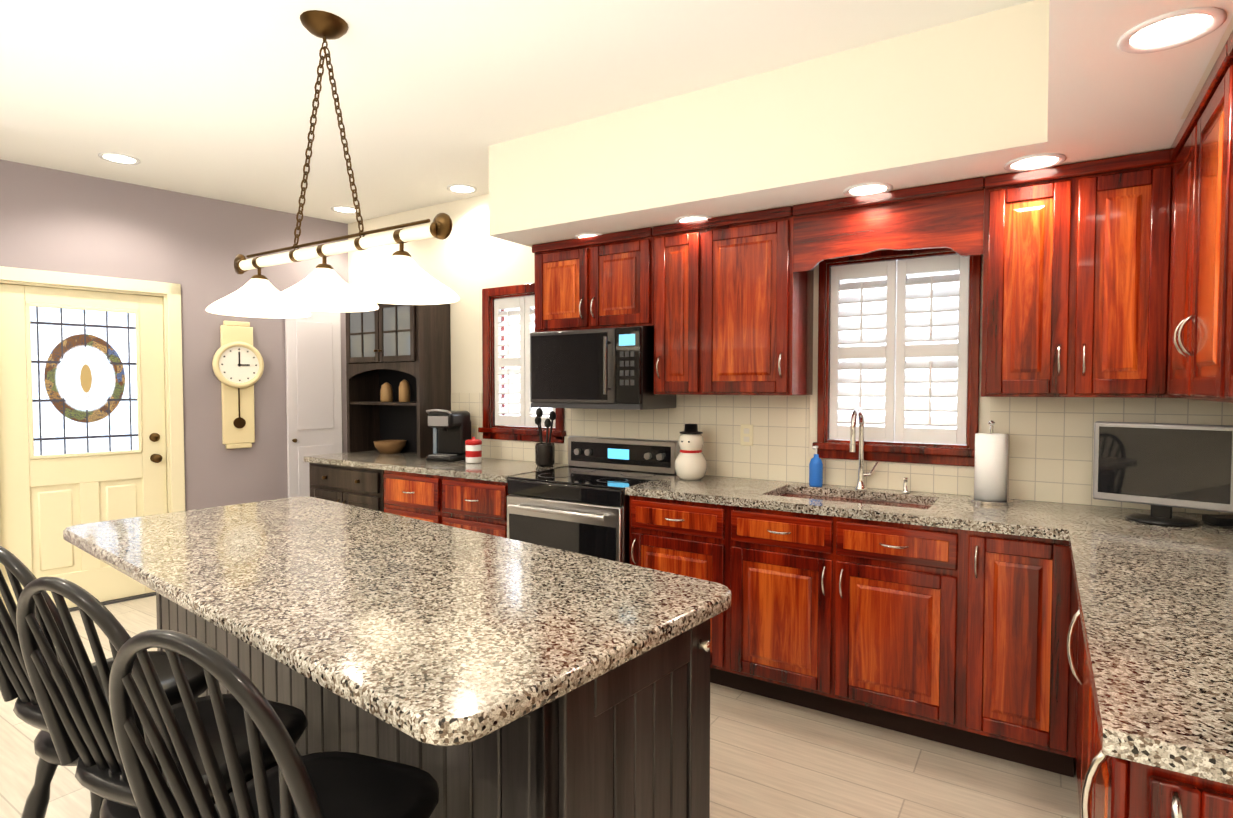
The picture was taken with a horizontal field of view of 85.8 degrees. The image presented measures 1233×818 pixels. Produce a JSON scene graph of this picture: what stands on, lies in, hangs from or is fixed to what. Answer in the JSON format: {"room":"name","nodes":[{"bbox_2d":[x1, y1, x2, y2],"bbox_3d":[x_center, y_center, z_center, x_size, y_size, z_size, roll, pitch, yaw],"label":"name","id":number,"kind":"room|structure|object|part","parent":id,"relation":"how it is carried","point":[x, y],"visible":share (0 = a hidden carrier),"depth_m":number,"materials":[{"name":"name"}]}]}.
{"room":"kitchen","nodes":[
{"label":"kitchen","id":0,"kind":"room"},
{"bbox_2d":[0,159,348,510],"bbox_3d":[-4.322,-0.069,3.264,0.160,2.740,6.900,2,3,43],"label":"wall","id":1,"kind":"structure","parent":0,"point":[54,220],"depth_m":4.64,"materials":[{"name":"grey"}]},
{"bbox_2d":[0,266,184,614],"bbox_3d":[-3.389,0.212,4.250,0.202,2.115,1.030,2,3,43],"label":"entry door","id":2,"kind":"structure","parent":1,"relation":"in","point":[91,405],"depth_m":4.22,"materials":[{"name":"beige wood"}]},
{"bbox_3d":[-3.384,-0.175,4.233,0.008,0.950,0.570,2,3,43],"label":"door glass","id":3,"kind":"part","parent":2,"relation":"part of","materials":[{"name":"glass"}]},
{"bbox_2d":[212,321,263,448],"bbox_3d":[-2.737,-0.174,4.806,0.067,0.920,0.336,2,3,43],"label":"wall clock","id":4,"kind":"object","parent":1,"relation":"attached to","point":[238,365],"visible":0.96,"depth_m":4.79,"materials":[{"name":"cream painted wood"},{"name":"white dial face"},{"name":"black metal"}]},
{"bbox_2d":[285,311,341,497],"bbox_3d":[-2.377,0.207,5.236,0.101,2.060,0.417,1,2,33],"label":"door","id":5,"kind":"structure","parent":1,"relation":"attached to","point":[313,383],"depth_m":5.18,"materials":[{"name":"white wood"}]},
{"bbox_2d":[0,0,1033,223],"bbox_3d":[-2.159,-1.453,1.818,7.600,0.120,6.600,1,2,33],"label":"ceiling","id":6,"kind":"structure","parent":0,"point":[212,99],"depth_m":2.84,"materials":[{"name":"white paint"}]},
{"bbox_2d":[98,152,140,164],"bbox_3d":[-2.891,-1.456,3.860,0.193,0.007,0.193,1,2,33],"label":"recessed light","id":7,"kind":"object","parent":6,"relation":"in","point":[118,158],"depth_m":3.86,"materials":[{"name":"white"}]},
{"bbox_2d":[205,10,459,317],"bbox_3d":[-1.069,-0.896,2.443,1.297,1.031,0.380,1,2,33],"label":"pendant light","id":8,"kind":"object","parent":6,"relation":"hanging from","point":[400,277],"visible":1,"depth_m":2.39,"materials":[{"name":"beige glass"}]},
{"bbox_2d":[331,206,358,213],"bbox_3d":[-2.032,-1.492,4.971,0.193,0.007,0.193,1,2,33],"label":"recessed light","id":9,"kind":"object","parent":6,"relation":"in","point":[340,209],"depth_m":4.97,"materials":[{"name":"white"}]},
{"bbox_2d":[447,184,476,193],"bbox_3d":[-1.036,-1.475,4.449,0.193,0.007,0.193,1,2,33],"label":"recessed light","id":10,"kind":"object","parent":6,"relation":"in","point":[461,188],"depth_m":4.44,"materials":[{"name":"white"}]},
{"bbox_2d":[0,595,1079,817],"bbox_3d":[-2.159,1.406,1.911,7.600,0.120,6.600,1,2,33],"label":"floor","id":11,"kind":"structure","parent":0,"point":[771,758],"depth_m":2.43,"materials":[{"name":"beige wood"}]},
{"bbox_2d":[0,546,207,817],"bbox_3d":[-1.283,0.819,1.673,0.411,1.073,0.481,1,2,24],"label":"stool","id":12,"kind":"object","parent":11,"relation":"on","point":[15,682],"visible":0.19,"depth_m":1.57,"materials":[{"name":"black paint"}]},
{"bbox_2d":[16,576,307,817],"bbox_3d":[-0.917,0.828,1.408,0.411,1.073,0.481,1,2,22],"label":"stool","id":13,"kind":"object","parent":11,"relation":"on","point":[77,719],"visible":0.65,"depth_m":1.28,"materials":[{"name":"black paint"}]},
{"bbox_2d":[109,629,438,817],"bbox_3d":[-0.545,0.836,1.152,0.411,1.073,0.481,1,2,20],"label":"stool","id":14,"kind":"object","parent":11,"relation":"on","point":[293,783],"visible":1,"depth_m":0.99,"materials":[{"name":"black paint"}]},
{"bbox_2d":[304,303,450,511],"bbox_3d":[-1.718,0.210,4.766,0.880,2.085,0.653,1,2,33],"label":"tall cabinet","id":15,"kind":"object","parent":11,"relation":"on","point":[398,371],"visible":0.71,"depth_m":4.73,"materials":[{"name":"wood"}]},
{"bbox_2d":[378,466,437,522],"bbox_3d":[-1.131,0.826,4.428,0.544,0.876,0.622,1,2,33],"label":"base cabinet","id":16,"kind":"object","parent":11,"relation":"on","point":[407,493],"depth_m":4.15,"materials":[{"name":"brown wood"}]},
{"bbox_2d":[157,629,709,817],"bbox_3d":[-0.738,0.902,2.072,2.155,0.876,0.797,1,2,33],"label":"kitchen island","id":17,"kind":"object","parent":11,"relation":"on","point":[644,752],"depth_m":1.41,"materials":[{"name":"black wood"}]},
{"bbox_2d":[63,497,731,780],"bbox_3d":[-0.826,0.446,1.979,2.276,0.041,1.098,1,2,33],"label":"island countertop","id":18,"kind":"structure","parent":17,"relation":"on","point":[474,650],"depth_m":1.51,"materials":[{"name":"beige stone"}]},
{"bbox_2d":[438,474,508,537],"bbox_3d":[-0.673,0.836,4.133,0.546,0.876,0.622,1,2,33],"label":"base cabinet","id":19,"kind":"object","parent":11,"relation":"on","point":[473,504],"depth_m":3.86,"materials":[{"name":"brown wood"}]},
{"bbox_2d":[378,458,567,481],"bbox_3d":[-0.907,0.372,4.262,1.104,0.038,0.633,1,2,33],"label":"countertop","id":20,"kind":"structure","parent":19,"relation":"on","point":[489,467],"depth_m":4.12,"materials":[{"name":"beige stone"}]},
{"bbox_2d":[426,409,470,461],"bbox_3d":[-1.154,0.170,4.516,0.277,0.350,0.296,1,2,33],"label":"coffee maker","id":21,"kind":"object","parent":20,"relation":"on","point":[451,432],"visible":1,"depth_m":4.48,"materials":[{"name":"black paint"}]},
{"bbox_2d":[465,437,481,462],"bbox_3d":[-0.933,0.265,4.333,0.108,0.170,0.106,1,2,33],"label":"canister","id":22,"kind":"object","parent":20,"relation":"on","point":[473,449],"visible":1,"depth_m":4.29,"materials":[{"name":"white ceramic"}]},
{"bbox_2d":[535,408,555,466],"bbox_3d":[-0.453,0.173,4.163,0.143,0.365,0.154,1,2,33],"label":"utensil crock","id":23,"kind":"object","parent":20,"relation":"on","point":[544,454],"visible":1,"depth_m":4.12,"materials":[{"name":"grey"}]},
{"bbox_2d":[507,436,680,563],"bbox_3d":[-0.138,0.736,3.726,0.768,1.102,0.700,1,2,33],"label":"range","id":24,"kind":"object","parent":11,"relation":"on","point":[580,504],"visible":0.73,"depth_m":3.55,"materials":[{"name":"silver metal"}]},
{"bbox_2d":[625,490,745,690],"bbox_3d":[0.476,0.860,3.395,0.604,0.876,0.619,1,2,33],"label":"base cabinet","id":25,"kind":"object","parent":11,"relation":"on","point":[698,540],"depth_m":3.08,"materials":[{"name":"brown wood"}]},
{"bbox_2d":[742,510,989,753],"bbox_3d":[1.067,0.872,3.015,1.098,0.876,0.619,1,2,33],"label":"base cabinet","id":26,"kind":"object","parent":11,"relation":"on","point":[942,618],"depth_m":2.68,"materials":[{"name":"brown wood"}]},
{"bbox_2d":[626,475,1232,545],"bbox_3d":[1.241,0.417,2.880,2.443,0.038,0.633,1,2,33],"label":"countertop","id":27,"kind":"structure","parent":26,"relation":"on","point":[1023,518],"depth_m":2.68,"materials":[{"name":"beige stone"}]},
{"bbox_2d":[675,424,706,479],"bbox_3d":[0.399,0.227,3.556,0.176,0.297,0.174,1,2,33],"label":"cookie jar","id":28,"kind":"object","parent":27,"relation":"on","point":[690,462],"visible":1,"depth_m":3.50,"materials":[{"name":"beige ceramic"}]},
{"bbox_2d":[809,446,822,486],"bbox_3d":[0.989,0.283,3.292,0.066,0.202,0.072,1,2,33],"label":"soap bottle","id":29,"kind":"object","parent":27,"relation":"on","point":[815,471],"visible":0.98,"depth_m":3.27,"materials":[{"name":"blue plastic"}]},
{"bbox_2d":[778,490,929,509],"bbox_3d":[1.058,0.530,3.018,0.724,0.221,0.374,1,2,33],"label":"sink","id":30,"kind":"object","parent":27,"relation":"in","point":[793,493],"depth_m":3.15,"materials":[{"name":"silver metal"}]},
{"bbox_2d":[850,407,909,492],"bbox_3d":[1.219,0.192,3.082,0.246,0.398,0.214,1,2,33],"label":"faucet","id":31,"kind":"object","parent":27,"relation":"on","point":[858,412],"visible":1,"depth_m":3.18,"materials":[{"name":"silver metal"}]},
{"bbox_2d":[968,420,1012,504],"bbox_3d":[1.603,0.223,2.840,0.170,0.352,0.170,1,2,33],"label":"paper towel holder","id":32,"kind":"object","parent":27,"relation":"on","point":[991,469],"visible":1,"depth_m":2.79,"materials":[{"name":"white paper"}]},
{"bbox_2d":[1093,421,1232,526],"bbox_3d":[1.996,0.232,2.432,0.403,0.360,0.209,1,2,33],"label":"television","id":33,"kind":"object","parent":27,"relation":"on","point":[1162,469],"visible":1,"depth_m":2.40,"materials":[{"name":"silver metal"}]},
{"bbox_2d":[1202,514,1232,526],"bbox_3d":[2.196,0.401,2.339,0.140,0.028,0.165,0,2,13],"label":"remote","id":34,"kind":"object","parent":27,"relation":"on","point":[1220,520],"visible":0.96,"depth_m":2.36,"materials":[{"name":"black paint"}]},
{"bbox_2d":[986,534,1078,777],"bbox_3d":[1.586,0.883,2.681,0.434,0.876,0.619,1,2,33],"label":"base cabinet","id":35,"kind":"object","parent":11,"relation":"on","point":[1031,685],"depth_m":2.38,"materials":[{"name":"brown wood"}]},
{"bbox_2d":[1066,546,1073,674],"bbox_3d":[1.631,0.911,1.818,0.619,0.876,0.804,1,2,33],"label":"base cabinet","id":36,"kind":"object","parent":11,"relation":"on","point":[1069,641],"depth_m":1.67,"materials":[{"name":"brown wood"}]},
{"bbox_2d":[1074,611,1081,784],"bbox_3d":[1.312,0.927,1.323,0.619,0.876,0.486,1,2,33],"label":"base cabinet","id":37,"kind":"object","parent":11,"relation":"on","point":[1077,671],"depth_m":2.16,"materials":[{"name":"brown wood"}]},
{"bbox_2d":[1078,654,1232,817],"bbox_3d":[1.119,0.937,1.023,0.619,0.876,0.525,1,2,33],"label":"base cabinet","id":38,"kind":"object","parent":11,"relation":"on","point":[1120,783],"depth_m":0.96,"materials":[{"name":"brown wood"}]},
{"bbox_2d":[1068,530,1232,777],"bbox_3d":[1.399,0.464,1.456,0.633,0.038,1.590,1,2,33],"label":"countertop","id":39,"kind":"structure","parent":38,"relation":"on","point":[1155,615],"depth_m":1.29,"materials":[{"name":"beige stone"}]},
{"bbox_2d":[348,194,1198,707],"bbox_3d":[-0.008,-0.097,4.141,6.250,2.740,0.160,1,2,33],"label":"wall","id":40,"kind":"structure","parent":0,"point":[468,258],"depth_m":4.69,"materials":[{"name":"beige paint"}]},
{"bbox_2d":[478,283,565,442],"bbox_3d":[-0.598,-0.309,4.484,0.730,1.040,0.212,1,2,33],"label":"window","id":41,"kind":"structure","parent":40,"relation":"in","point":[508,321],"depth_m":4.53,"materials":[{"name":"brown wood"}]},
{"bbox_2d":[532,227,651,331],"bbox_3d":[-0.062,-0.710,3.852,0.812,0.515,0.349,1,2,33],"label":"upper cabinet","id":42,"kind":"object","parent":40,"relation":"attached to","point":[602,281],"depth_m":3.68,"materials":[{"name":"brown wood"}]},
{"bbox_2d":[530,326,675,409],"bbox_3d":[-0.097,-0.226,3.812,0.752,0.438,0.459,1,2,33],"label":"microwave","id":43,"kind":"object","parent":42,"relation":"attached to","point":[608,368],"visible":1,"depth_m":3.62,"materials":[{"name":"black metal"}]},
{"bbox_2d":[652,218,711,394],"bbox_3d":[0.426,-0.518,3.543,0.343,0.880,0.349,1,2,33],"label":"upper cabinet","id":44,"kind":"object","parent":40,"relation":"attached to","point":[681,252],"depth_m":3.40,"materials":[{"name":"brown wood"}]},
{"bbox_2d":[712,206,813,394],"bbox_3d":[0.683,-0.512,3.378,0.536,0.880,0.349,1,2,33],"label":"upper cabinet","id":45,"kind":"object","parent":40,"relation":"attached to","point":[762,310],"depth_m":3.19,"materials":[{"name":"brown wood"}]},
{"bbox_2d":[451,393,1232,514],"bbox_3d":[0.618,0.146,3.641,4.324,0.453,0.015,1,2,33],"label":"backsplash","id":46,"kind":"structure","parent":40,"relation":"attached to","point":[1050,447],"depth_m":3.22,"materials":[{"name":"tile"}]},
{"bbox_2d":[812,248,981,466],"bbox_3d":[1.361,-0.255,3.224,0.750,1.015,0.212,1,2,33],"label":"window","id":47,"kind":"structure","parent":40,"relation":"in","point":[899,344],"depth_m":3.19,"materials":[{"name":"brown wood"}]},
{"bbox_2d":[981,149,1174,397],"bbox_3d":[1.816,-0.489,2.649,0.600,0.880,0.349,1,2,33],"label":"upper cabinet","id":48,"kind":"object","parent":40,"relation":"attached to","point":[1076,276],"depth_m":2.49,"materials":[{"name":"brown wood"}]},
{"bbox_2d":[792,177,984,272],"bbox_3d":[1.151,-0.784,2.880,0.778,0.304,0.052,1,2,33],"label":"window valance","id":49,"kind":"object","parent":48,"relation":"attached to","point":[949,215],"visible":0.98,"depth_m":2.85,"materials":[{"name":"brown wood"}]},
{"bbox_2d":[489,0,1232,246],"bbox_3d":[-0.592,-1.114,0.790,3.320,0.491,6.050,1,2,33],"label":"soffit","id":50,"kind":"structure","parent":0,"point":[989,94],"depth_m":2.60,"materials":[{"name":"beige paint"}]},
{"bbox_2d":[574,233,601,238],"bbox_3d":[-0.137,-0.961,3.720,0.193,0.006,0.193,1,2,33],"label":"recessed light","id":51,"kind":"object","parent":50,"relation":"in","point":[585,234],"depth_m":3.65,"materials":[{"name":"white"}]},
{"bbox_2d":[675,215,712,223],"bbox_3d":[0.394,-0.949,3.343,0.193,0.006,0.193,1,2,33],"label":"recessed light","id":52,"kind":"object","parent":50,"relation":"in","point":[692,217],"depth_m":3.29,"materials":[{"name":"white"}]},
{"bbox_2d":[843,182,892,196],"bbox_3d":[1.070,-0.932,2.824,0.193,0.006,0.193,0,2,-12],"label":"recessed light","id":53,"kind":"object","parent":50,"relation":"in","point":[875,187],"depth_m":2.81,"materials":[{"name":"white"}]},
{"bbox_2d":[1004,153,1065,171],"bbox_3d":[1.564,-0.921,2.483,0.193,0.006,0.193,1,2,33],"label":"recessed light","id":54,"kind":"object","parent":50,"relation":"in","point":[1044,160],"depth_m":2.48,"materials":[{"name":"white"}]},
{"bbox_2d":[1117,7,1226,53],"bbox_3d":[1.307,-0.892,1.567,0.193,0.006,0.193,1,2,33],"label":"recessed light","id":55,"kind":"object","parent":50,"relation":"in","point":[1176,29],"depth_m":1.56,"materials":[{"name":"white"}]},
{"bbox_3d":[0.847,0.042,-0.153,0.160,2.740,6.460,1,2,33],"label":"wall","id":56,"kind":"structure","parent":0,"visible":0},
{"bbox_2d":[1167,64,1214,400],"bbox_3d":[1.840,-0.463,1.847,0.349,0.880,0.955,1,2,33],"label":"upper cabinet","id":57,"kind":"object","parent":56,"relation":"attached to","point":[1200,354],"depth_m":1.98,"materials":[{"name":"brown wood"}]},
{"bbox_2d":[1207,30,1232,402],"bbox_3d":[1.383,-0.440,1.138,0.349,0.880,1.030,1,2,33],"label":"upper cabinet","id":58,"kind":"object","parent":56,"relation":"attached to","point":[1220,300],"depth_m":1.65,"materials":[{"name":"brown wood"}]}
]}

